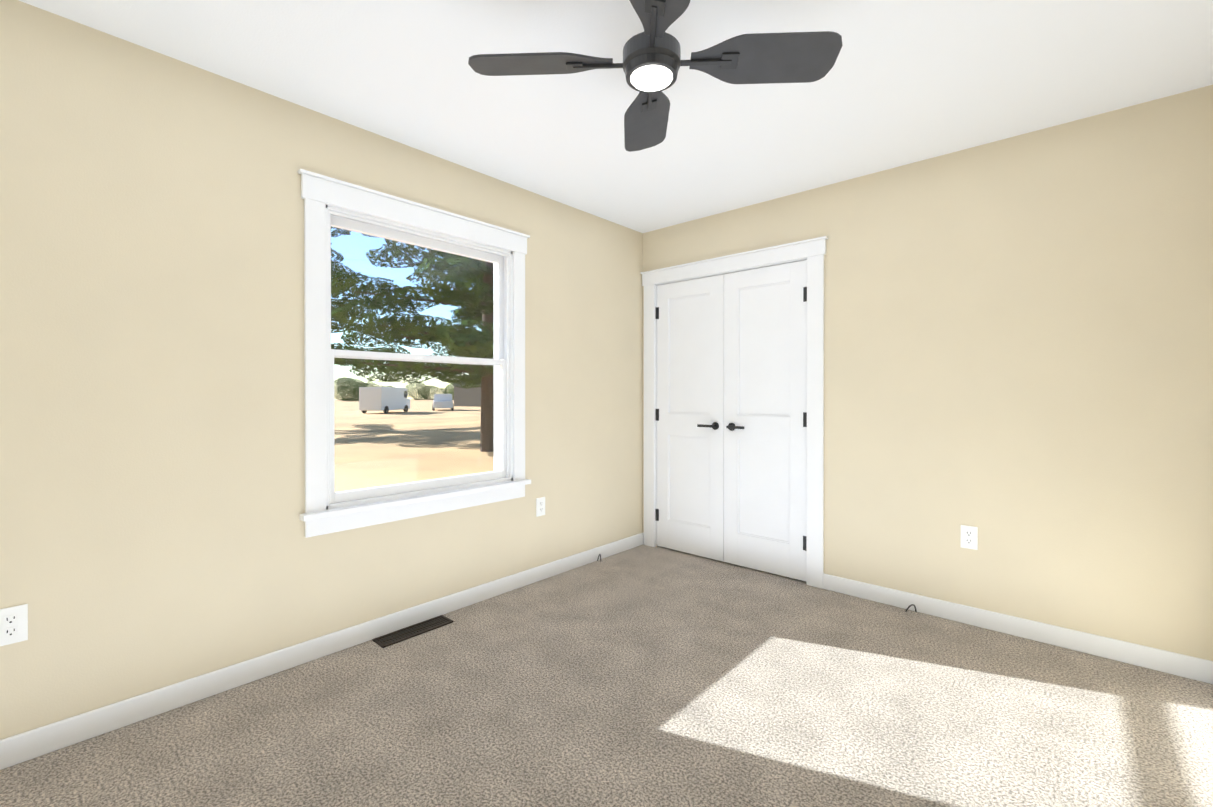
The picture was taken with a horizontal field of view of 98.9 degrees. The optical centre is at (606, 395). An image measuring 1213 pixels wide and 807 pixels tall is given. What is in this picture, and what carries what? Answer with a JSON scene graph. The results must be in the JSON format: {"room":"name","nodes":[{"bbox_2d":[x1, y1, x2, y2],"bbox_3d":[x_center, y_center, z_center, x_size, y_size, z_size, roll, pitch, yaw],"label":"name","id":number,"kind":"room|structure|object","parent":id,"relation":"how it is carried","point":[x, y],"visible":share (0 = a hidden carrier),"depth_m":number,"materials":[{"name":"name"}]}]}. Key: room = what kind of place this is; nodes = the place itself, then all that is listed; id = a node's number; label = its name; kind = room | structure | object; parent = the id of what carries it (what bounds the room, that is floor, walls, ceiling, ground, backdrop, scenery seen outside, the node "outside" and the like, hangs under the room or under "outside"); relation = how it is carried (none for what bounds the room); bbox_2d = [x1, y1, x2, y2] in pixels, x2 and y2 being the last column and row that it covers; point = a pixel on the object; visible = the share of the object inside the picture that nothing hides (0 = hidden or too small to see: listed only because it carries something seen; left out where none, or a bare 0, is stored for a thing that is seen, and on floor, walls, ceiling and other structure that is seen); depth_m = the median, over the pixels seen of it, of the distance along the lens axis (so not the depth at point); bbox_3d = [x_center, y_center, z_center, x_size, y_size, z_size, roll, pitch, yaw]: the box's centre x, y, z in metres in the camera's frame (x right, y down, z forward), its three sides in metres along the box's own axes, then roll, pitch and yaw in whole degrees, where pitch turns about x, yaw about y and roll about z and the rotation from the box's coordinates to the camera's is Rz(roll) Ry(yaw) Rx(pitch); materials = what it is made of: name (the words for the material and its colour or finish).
{"room":"empty bedroom","nodes":[
{"label":"empty bedroom","id":0,"kind":"room"},
{"bbox_2d":[0,0,642,739],"bbox_3d":[-0.860,-0.051,2.924,0.160,2.440,4.950,0,0,42],"label":"wall","id":1,"kind":"structure","parent":0,"point":[152,468],"depth_m":2.00,"materials":[{"name":"paint"}]},
{"bbox_2d":[0,604,27,645],"bbox_3d":[-1.893,0.730,1.650,0.009,0.116,0.072,0,0,42],"label":"electrical outlet","id":2,"kind":"object","parent":1,"relation":"attached to","point":[13,624],"visible":1,"depth_m":1.65,"materials":[{"name":"plastic"}]},
{"bbox_2d":[0,533,643,769],"bbox_3d":[-1.026,1.125,2.614,0.015,0.092,3.940,0,0,42],"label":"baseboard","id":3,"kind":"structure","parent":1,"relation":"attached to","point":[35,743],"depth_m":2.14,"materials":[{"name":"paint"}]},
{"bbox_2d":[298,169,530,537],"bbox_3d":[-0.975,-0.182,2.788,0.250,1.603,1.275,0,0,42],"label":"window","id":4,"kind":"structure","parent":1,"relation":"in","point":[329,202],"depth_m":2.62,"materials":[{"name":"paint"}]},
{"bbox_2d":[536,497,544,516],"bbox_3d":[-0.416,0.703,3.295,0.009,0.116,0.072,0,0,42],"label":"electrical outlet","id":5,"kind":"object","parent":1,"relation":"attached to","point":[540,506],"visible":1,"depth_m":3.29,"materials":[{"name":"plastic"}]},
{"bbox_2d":[0,544,1212,806],"bbox_3d":[0.303,1.234,1.885,3.286,0.120,4.950,0,0,42],"label":"floor","id":6,"kind":"structure","parent":0,"point":[646,676],"depth_m":1.88,"materials":[{"name":"carpet"}]},
{"bbox_2d":[372,615,453,647],"bbox_3d":[-0.956,1.167,2.585,0.113,0.006,0.370,0,0,42],"label":"air vent register","id":7,"kind":"object","parent":6,"relation":"on","point":[395,637],"visible":1,"depth_m":2.57,"materials":[{"name":"brown metal"}]},
{"bbox_2d":[905,604,916,611],"bbox_3d":[1.641,1.146,2.800,0.042,0.051,0.075,0,0,42],"label":"cord","id":8,"kind":"object","parent":6,"relation":"on","point":[909,606],"visible":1,"depth_m":2.79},
{"bbox_2d":[19,0,1212,232],"bbox_3d":[0.303,-1.326,1.874,3.286,0.120,4.950,0,0,42],"label":"ceiling","id":9,"kind":"structure","parent":0,"point":[903,82],"depth_m":2.08,"materials":[{"name":"white paint"}]},
{"bbox_2d":[468,0,842,151],"bbox_3d":[0.134,-1.103,1.550,0.842,0.324,0.842,0,0,-43],"label":"ceiling fan","id":10,"kind":"object","parent":9,"relation":"hanging from","point":[652,63],"visible":1,"depth_m":1.53,"materials":[{"name":"grey metal"}]},
{"bbox_2d":[643,85,1212,660],"bbox_3d":[1.442,-0.052,3.149,2.966,2.440,0.160,0,0,42],"label":"wall","id":11,"kind":"structure","parent":0,"point":[1019,351],"depth_m":2.50,"materials":[{"name":"paint"}]},
{"bbox_2d":[656,274,723,561],"bbox_3d":[0.591,0.153,3.800,0.581,2.001,0.091,0,0,42],"label":"closet door leaf","id":12,"kind":"structure","parent":11,"relation":"in","point":[690,418],"depth_m":3.80,"materials":[{"name":"paint"}]},
{"bbox_2d":[640,236,827,588],"bbox_3d":[0.854,0.103,3.654,1.412,2.127,0.194,0,0,42],"label":"door frame","id":13,"kind":"structure","parent":11,"relation":"attached to","point":[812,252],"depth_m":3.23,"materials":[{"name":"paint"}]},
{"bbox_2d":[724,260,806,580],"bbox_3d":[1.026,0.155,3.409,0.581,2.001,0.091,0,0,42],"label":"closet door leaf","id":14,"kind":"structure","parent":11,"relation":"in","point":[765,419],"depth_m":3.41,"materials":[{"name":"paint"}]},
{"bbox_2d":[961,525,977,549],"bbox_3d":[1.859,0.726,2.663,0.072,0.116,0.009,0,0,42],"label":"electrical outlet","id":15,"kind":"object","parent":11,"relation":"attached to","point":[969,537],"visible":1,"depth_m":2.66,"materials":[{"name":"plastic"}]},
{"bbox_2d":[823,573,1212,683],"bbox_3d":[1.901,1.125,2.624,1.574,0.092,0.015,0,0,42],"label":"baseboard","id":16,"kind":"structure","parent":11,"relation":"attached to","point":[1186,666],"depth_m":2.48,"materials":[{"name":"paint"}]},
{"label":"outside","id":17,"kind":"structure","parent":0,"visible":0},
{"bbox_2d":[334,399,493,491],"bbox_3d":[-48.594,1.584,69.533,159.820,0.300,280.000,0,0,42],"label":"ground","id":18,"kind":"structure","parent":17,"point":[430,457],"depth_m":17.36,"materials":[{"name":"beige sand"}]},
{"bbox_2d":[331,227,409,366],"bbox_3d":[-16.841,-6.777,27.097,12.812,16.886,13.923,0,0,42],"label":"tree","id":19,"kind":"object","parent":18,"relation":"on","point":[342,269],"depth_m":26.52,"materials":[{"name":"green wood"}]},
{"bbox_2d":[359,387,409,413],"bbox_3d":[-20.065,0.379,47.283,2.180,2.300,5.600,0,0,4],"label":"van","id":20,"kind":"object","parent":18,"relation":"on","point":[369,393],"depth_m":44.79,"materials":[{"name":"paint"}]},
{"bbox_2d":[334,377,453,400],"bbox_3d":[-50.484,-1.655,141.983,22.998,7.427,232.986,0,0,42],"label":"tree","id":21,"kind":"object","parent":18,"relation":"on","point":[421,389],"depth_m":132.37,"materials":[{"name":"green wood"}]},
{"bbox_2d":[331,233,493,451],"bbox_3d":[-3.343,-5.248,15.605,11.205,13.925,9.833,0,0,42],"label":"tree","id":22,"kind":"object","parent":18,"relation":"on","point":[468,265],"depth_m":14.16,"materials":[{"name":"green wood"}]},
{"bbox_2d":[432,394,453,410],"bbox_3d":[-17.288,0.647,54.870,2.080,1.700,5.200,0,0,-18],"label":"van","id":23,"kind":"object","parent":18,"relation":"on","point":[437,397],"depth_m":52.69,"materials":[{"name":"paint"}]},
{"bbox_2d":[431,277,481,388],"bbox_3d":[-6.761,-5.799,34.303,10.762,14.868,9.403,0,0,42],"label":"tree","id":24,"kind":"object","parent":18,"relation":"on","point":[474,382],"depth_m":34.42,"materials":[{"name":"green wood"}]},
{"bbox_2d":[451,376,480,406],"bbox_3d":[-16.124,-0.779,72.630,8.600,4.400,6.600,0,0,22],"label":"shed","id":25,"kind":"object","parent":18,"relation":"on","point":[468,395],"depth_m":70.51,"materials":[{"name":"grey"}]}
]}

